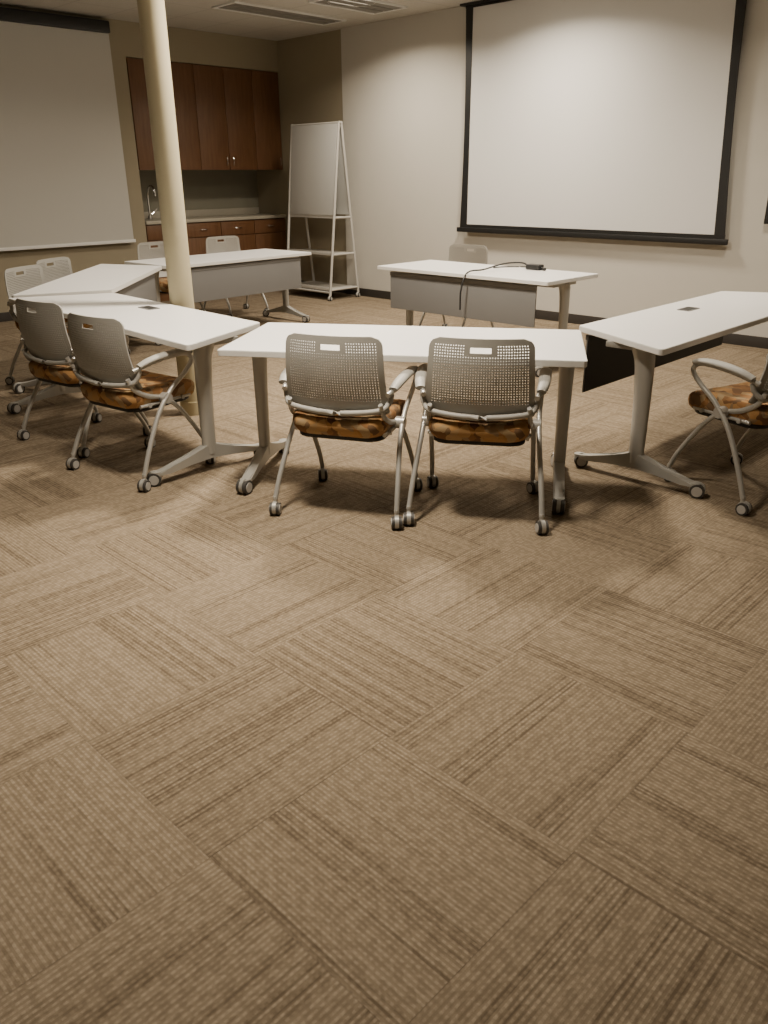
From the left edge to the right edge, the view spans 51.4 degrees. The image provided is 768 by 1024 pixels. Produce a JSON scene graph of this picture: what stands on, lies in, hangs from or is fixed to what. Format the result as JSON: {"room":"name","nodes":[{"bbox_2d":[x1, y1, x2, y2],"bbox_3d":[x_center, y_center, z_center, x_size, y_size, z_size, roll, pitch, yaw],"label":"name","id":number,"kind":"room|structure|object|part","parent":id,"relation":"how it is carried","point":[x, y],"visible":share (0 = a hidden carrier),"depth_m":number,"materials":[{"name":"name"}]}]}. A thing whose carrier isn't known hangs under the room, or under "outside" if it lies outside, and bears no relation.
{"room":"classroom","nodes":[
{"label":"classroom","id":0,"kind":"room"},
{"bbox_2d":[0,4,277,312],"bbox_3d":[-5.072,-3.316,7.766,0.120,3.130,10.380,20,31,40],"label":"wall","id":1,"kind":"structure","parent":0,"point":[187,46],"depth_m":9.58,"materials":[{"name":"beige paint"}]},
{"bbox_2d":[0,312,16,321],"bbox_3d":[-5.761,-1.599,7.609,0.012,0.100,8.040,20,31,40],"label":"baseboard","id":2,"kind":"structure","parent":1,"relation":"attached to","point":[5,316],"depth_m":9.01,"materials":[{"name":"rubber"}]},
{"bbox_2d":[0,7,135,250],"bbox_3d":[-4.038,-3.995,8.436,0.120,2.335,2.790,20,31,40],"label":"screen","id":3,"kind":"object","parent":1,"relation":"attached to","point":[63,181],"visible":1,"depth_m":8.82,"materials":[{"name":"fabric"}]},
{"bbox_2d":[139,170,258,211],"bbox_3d":[-2.705,-4.634,10.845,0.180,3.130,2.480,20,31,40],"label":"wall niche","id":4,"kind":"object","parent":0,"point":[202,189],"visible":0.14,"depth_m":11.11,"materials":[{"name":"paint"}]},
{"bbox_2d":[126,58,282,169],"bbox_3d":[-2.390,-5.082,10.348,0.633,1.195,2.220,20,31,40],"label":"upper cabinet","id":5,"kind":"object","parent":4,"relation":"attached to","point":[227,118],"visible":0.66,"depth_m":10.22,"materials":[{"name":"brown wood"}]},
{"bbox_2d":[0,0,478,40],"bbox_3d":[-1.087,-3.368,3.651,12.870,0.100,10.780,20,31,40],"label":"ceiling","id":6,"kind":"structure","parent":0,"point":[199,15],"depth_m":8.72,"materials":[{"name":"paint"}]},
{"bbox_2d":[211,1,346,25],"bbox_3d":[-1.115,-5.450,8.740,0.410,0.015,1.560,20,31,40],"label":"ceiling vent","id":7,"kind":"object","parent":6,"relation":"in","point":[234,6],"visible":1,"depth_m":8.68,"materials":[{"name":"metal"}]},
{"bbox_2d":[308,0,407,14],"bbox_3d":[-0.261,-5.268,8.290,0.510,0.015,0.960,20,31,40],"label":"ceiling vent","id":8,"kind":"object","parent":6,"relation":"in","point":[379,7],"visible":1,"depth_m":8.32,"materials":[{"name":"metal"}]},
{"bbox_2d":[256,29,346,284],"bbox_3d":[-1.179,-4.726,11.032,2.070,3.130,0.150,20,31,40],"label":"wall","id":9,"kind":"structure","parent":0,"point":[309,72],"depth_m":10.65,"materials":[{"name":"beige paint"}]},
{"bbox_2d":[301,280,767,348],"bbox_3d":[2.769,-1.812,7.936,11.670,0.100,0.042,20,31,40],"label":"baseboard","id":10,"kind":"structure","parent":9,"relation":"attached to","point":[735,339],"depth_m":8.54,"materials":[{"name":"rubber"}]},
{"bbox_2d":[0,288,767,1023],"bbox_3d":[-1.061,-0.392,4.906,12.870,0.100,10.780,20,31,40],"label":"floor","id":11,"kind":"structure","parent":0,"point":[319,760],"depth_m":2.38,"materials":[{"name":"carpet"}]},
{"bbox_2d":[4,265,92,384],"bbox_3d":[-2.615,-1.487,6.306,0.572,0.855,0.664,5,24,13],"label":"office chair","id":12,"kind":"object","parent":11,"relation":"on","point":[32,276],"visible":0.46,"depth_m":6.22,"materials":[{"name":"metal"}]},
{"bbox_3d":[-2.605,-1.430,6.333,0.518,0.588,0.625,5,24,13],"label":"frame","id":13,"kind":"part","parent":12,"relation":"part of","materials":[{"name":"metal"}]},
{"bbox_2d":[15,318,92,332],"bbox_3d":[-2.593,-1.496,6.302,0.460,0.112,0.467,5,24,13],"label":"seat cushion","id":14,"kind":"object","parent":12,"relation":"on","point":[65,319],"depth_m":6.16,"materials":[{"name":"fabric"}]},
{"bbox_2d":[15,298,151,457],"bbox_3d":[-1.832,-0.854,4.789,0.664,0.855,0.572,15,27,32],"label":"office chair","id":15,"kind":"object","parent":11,"relation":"on","point":[44,334],"visible":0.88,"depth_m":4.56,"materials":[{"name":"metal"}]},
{"bbox_2d":[29,360,83,383],"bbox_3d":[-1.824,-0.871,4.804,0.467,0.112,0.460,15,27,32],"label":"seat cushion","id":16,"kind":"object","parent":15,"relation":"on","point":[44,371],"depth_m":4.60,"materials":[{"name":"fabric"}]},
{"bbox_2d":[36,257,130,353],"bbox_3d":[-2.644,-1.748,6.925,0.572,0.855,0.664,6,24,15],"label":"office chair","id":17,"kind":"object","parent":11,"relation":"on","point":[61,267],"visible":0.3,"depth_m":6.91,"materials":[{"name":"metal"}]},
{"bbox_2d":[12,264,161,392],"bbox_3d":[-2.415,-1.592,6.703,0.818,0.737,2.162,-1,23,-2],"label":"conference table","id":18,"kind":"object","parent":11,"relation":"on","point":[138,281],"visible":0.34,"depth_m":6.39,"materials":[{"name":"white laminate"}]},
{"bbox_3d":[-2.059,-1.753,6.649,0.022,0.315,1.400,-1,23,-2],"label":"modesty panel","id":19,"kind":"part","parent":18,"relation":"part of","materials":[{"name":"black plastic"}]},
{"bbox_2d":[7,293,259,486],"bbox_3d":[-1.600,-0.852,4.923,0.830,0.743,2.340,-21,30,-39],"label":"conference table","id":20,"kind":"object","parent":11,"relation":"on","point":[183,328],"visible":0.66,"depth_m":4.38,"materials":[{"name":"white laminate"}]},
{"bbox_2d":[66,313,215,491],"bbox_3d":[-1.331,-0.646,4.284,0.664,0.855,0.572,15,27,32],"label":"office chair","id":21,"kind":"object","parent":11,"relation":"on","point":[100,353],"visible":0.99,"depth_m":4.08,"materials":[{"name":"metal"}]},
{"bbox_3d":[-1.330,-0.591,4.319,0.625,0.588,0.518,15,27,32],"label":"frame","id":22,"kind":"part","parent":21,"relation":"part of","materials":[{"name":"metal"}]},
{"bbox_2d":[81,370,194,408],"bbox_3d":[-1.323,-0.662,4.300,0.467,0.112,0.460,15,27,32],"label":"seat cushion","id":23,"kind":"object","parent":21,"relation":"on","point":[154,385],"depth_m":4.14,"materials":[{"name":"fabric"}]},
{"bbox_2d":[137,0,198,415],"bbox_3d":[-1.318,-2.123,4.860,0.164,3.130,0.164,20,31,40],"label":"support column","id":24,"kind":"structure","parent":11,"relation":"on","point":[151,13],"depth_m":4.80,"materials":[{"name":"paint"}]},
{"bbox_2d":[137,241,204,310],"bbox_3d":[-2.289,-2.422,8.516,0.570,0.855,0.662,20,31,40],"label":"office chair","id":25,"kind":"object","parent":11,"relation":"on","point":[149,253],"visible":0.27,"depth_m":8.49,"materials":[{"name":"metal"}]},
{"bbox_2d":[159,277,168,292],"bbox_3d":[-2.270,-2.425,8.501,0.460,0.112,0.467,20,31,40],"label":"seat cushion","id":26,"kind":"object","parent":25,"relation":"on","point":[163,283],"depth_m":8.25,"materials":[{"name":"fabric"}]},
{"bbox_2d":[144,207,286,301],"bbox_3d":[-2.383,-3.579,10.988,0.648,1.070,2.220,20,31,40],"label":"base cabinet","id":27,"kind":"object","parent":11,"relation":"on","point":[254,230],"visible":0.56,"depth_m":10.92,"materials":[{"name":"brown wood"}]},
{"bbox_2d":[144,207,285,224],"bbox_3d":[-2.391,-4.016,10.808,0.635,0.125,2.220,20,31,40],"label":"countertop","id":28,"kind":"structure","parent":27,"relation":"on","point":[205,215],"depth_m":11.01,"materials":[{"name":"laminate"}]},
{"bbox_2d":[147,185,157,218],"bbox_3d":[-2.989,-3.956,10.201,0.217,0.412,0.300,20,31,40],"label":"sink faucet","id":29,"kind":"object","parent":28,"relation":"on","point":[149,186],"visible":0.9,"depth_m":10.26,"materials":[{"name":"silver metal"}]},
{"bbox_2d":[124,249,310,322],"bbox_3d":[-1.650,-2.267,8.289,0.765,0.737,1.800,19,29,38],"label":"conference table","id":30,"kind":"object","parent":11,"relation":"on","point":[215,276],"visible":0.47,"depth_m":8.06,"materials":[{"name":"white laminate"}]},
{"bbox_3d":[-1.402,-2.337,8.022,0.022,0.315,1.540,19,29,38],"label":"modesty panel","id":31,"kind":"part","parent":30,"relation":"part of","materials":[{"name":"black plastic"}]},
{"bbox_2d":[201,235,269,316],"bbox_3d":[-1.731,-2.725,9.224,0.662,0.855,0.570,-21,30,-39],"label":"office chair","id":32,"kind":"object","parent":11,"relation":"on","point":[228,245],"visible":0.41,"depth_m":9.27,"materials":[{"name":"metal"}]},
{"bbox_3d":[-1.721,-2.665,9.245,0.625,0.588,0.518,-21,30,-39],"label":"frame","id":33,"kind":"part","parent":32,"relation":"part of","materials":[{"name":"metal"}]},
{"bbox_2d":[287,121,359,300],"bbox_3d":[-0.844,-3.874,10.332,0.943,2.098,0.569,20,31,40],"label":"easel","id":34,"kind":"object","parent":11,"relation":"on","point":[318,174],"visible":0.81,"depth_m":10.11,"materials":[{"name":"white metal"}]},
{"bbox_2d":[269,333,422,528],"bbox_3d":[-0.156,-0.443,3.779,0.664,0.855,0.572,7,24,16],"label":"office chair","id":35,"kind":"object","parent":11,"relation":"on","point":[328,415],"visible":0.99,"depth_m":3.54,"materials":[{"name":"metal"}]},
{"bbox_3d":[-0.158,-0.388,3.812,0.625,0.588,0.518,7,24,16],"label":"frame","id":36,"kind":"part","parent":35,"relation":"part of","materials":[{"name":"metal"}]},
{"bbox_2d":[293,394,405,437],"bbox_3d":[-0.155,-0.460,3.795,0.467,0.112,0.460,7,24,16],"label":"seat cushion","id":37,"kind":"object","parent":35,"relation":"on","point":[309,423],"depth_m":3.60,"materials":[{"name":"fabric"}]},
{"bbox_2d":[217,322,586,513],"bbox_3d":[0.121,-0.515,4.097,1.700,0.737,0.770,4,23,10],"label":"conference table","id":38,"kind":"object","parent":11,"relation":"on","point":[563,349],"visible":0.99,"depth_m":3.99,"materials":[{"name":"white laminate"}]},
{"bbox_2d":[419,244,494,327],"bbox_3d":[0.699,-2.151,7.813,0.662,0.855,0.570,18,29,37],"label":"office chair","id":39,"kind":"object","parent":11,"relation":"on","point":[479,255],"visible":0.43,"depth_m":7.86,"materials":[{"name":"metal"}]},
{"bbox_3d":[0.697,-2.088,7.828,0.625,0.588,0.518,18,29,37],"label":"frame","id":40,"kind":"part","parent":39,"relation":"part of","materials":[{"name":"metal"}]},
{"bbox_2d":[403,337,551,533],"bbox_3d":[0.454,-0.412,3.692,0.664,0.855,0.572,4,23,10],"label":"office chair","id":41,"kind":"object","parent":11,"relation":"on","point":[478,421],"visible":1,"depth_m":3.46,"materials":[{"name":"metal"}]},
{"bbox_3d":[0.451,-0.357,3.725,0.625,0.588,0.518,4,23,10],"label":"frame","id":42,"kind":"part","parent":41,"relation":"part of","materials":[{"name":"metal"}]},
{"bbox_2d":[429,399,530,442],"bbox_3d":[0.453,-0.429,3.708,0.467,0.112,0.460,4,23,10],"label":"seat cushion","id":43,"kind":"object","parent":41,"relation":"on","point":[444,429],"depth_m":3.51,"materials":[{"name":"fabric"}]},
{"bbox_2d":[377,260,597,376],"bbox_3d":[0.848,-1.738,6.981,1.820,0.737,0.755,20,31,40],"label":"conference table","id":44,"kind":"object","parent":11,"relation":"on","point":[506,295],"visible":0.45,"depth_m":6.61,"materials":[{"name":"white laminate"}]},
{"bbox_3d":[0.619,-1.798,6.702,1.560,0.315,0.022,20,31,40],"label":"modesty panel","id":45,"kind":"part","parent":44,"relation":"part of","materials":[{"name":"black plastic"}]},
{"bbox_2d":[459,262,545,309],"bbox_3d":[0.942,-1.939,6.788,0.797,0.341,0.366,-8,24,-17],"label":"cable","id":46,"kind":"object","parent":44,"relation":"on","point":[531,266],"visible":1,"depth_m":6.72,"materials":[{"name":"black plastic"}]},
{"bbox_2d":[573,291,767,498],"bbox_3d":[1.987,-0.806,4.741,0.850,0.743,2.418,20,31,40],"label":"conference table","id":47,"kind":"object","parent":11,"relation":"on","point":[620,347],"visible":0.87,"depth_m":4.29,"materials":[{"name":"white laminate"}]},
{"bbox_3d":[1.718,-1.056,4.920,0.022,0.315,1.800,20,31,40],"label":"modesty panel","id":48,"kind":"part","parent":47,"relation":"part of","materials":[{"name":"black plastic"}]},
{"bbox_2d":[664,354,767,515],"bbox_3d":[1.833,-0.525,3.932,0.662,0.855,0.570,-12,26,-26],"label":"office chair","id":49,"kind":"object","parent":11,"relation":"on","point":[745,404],"visible":0.94,"depth_m":3.78,"materials":[{"name":"metal"}]},
{"bbox_2d":[688,382,767,424],"bbox_3d":[1.819,-0.540,3.945,0.467,0.112,0.460,-12,26,-26],"label":"seat cushion","id":50,"kind":"object","parent":49,"relation":"on","point":[734,399],"depth_m":3.83,"materials":[{"name":"fabric"}]},
{"bbox_2d":[341,0,767,337],"bbox_3d":[3.261,-3.031,6.919,10.500,3.130,0.300,20,31,40],"label":"wall","id":51,"kind":"structure","parent":0,"point":[403,79],"depth_m":8.00,"materials":[{"name":"white paint"}]},
{"bbox_3d":[1.917,-4.905,7.391,3.050,0.019,0.100,20,31,40],"label":"ceiling slot trim","id":52,"kind":"part","parent":51,"relation":"part of","materials":[{"name":"black plastic"}]},
{"bbox_3d":[1.962,-3.865,7.791,3.150,2.249,0.100,20,31,40],"label":"projection screen","id":53,"kind":"part","parent":51,"relation":"part of","materials":[{"name":"white fabric"}]},
{"bbox_3d":[3.715,-2.659,6.491,1.100,0.630,0.076,20,31,40],"label":"wall television","id":54,"kind":"part","parent":51,"relation":"part of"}
]}

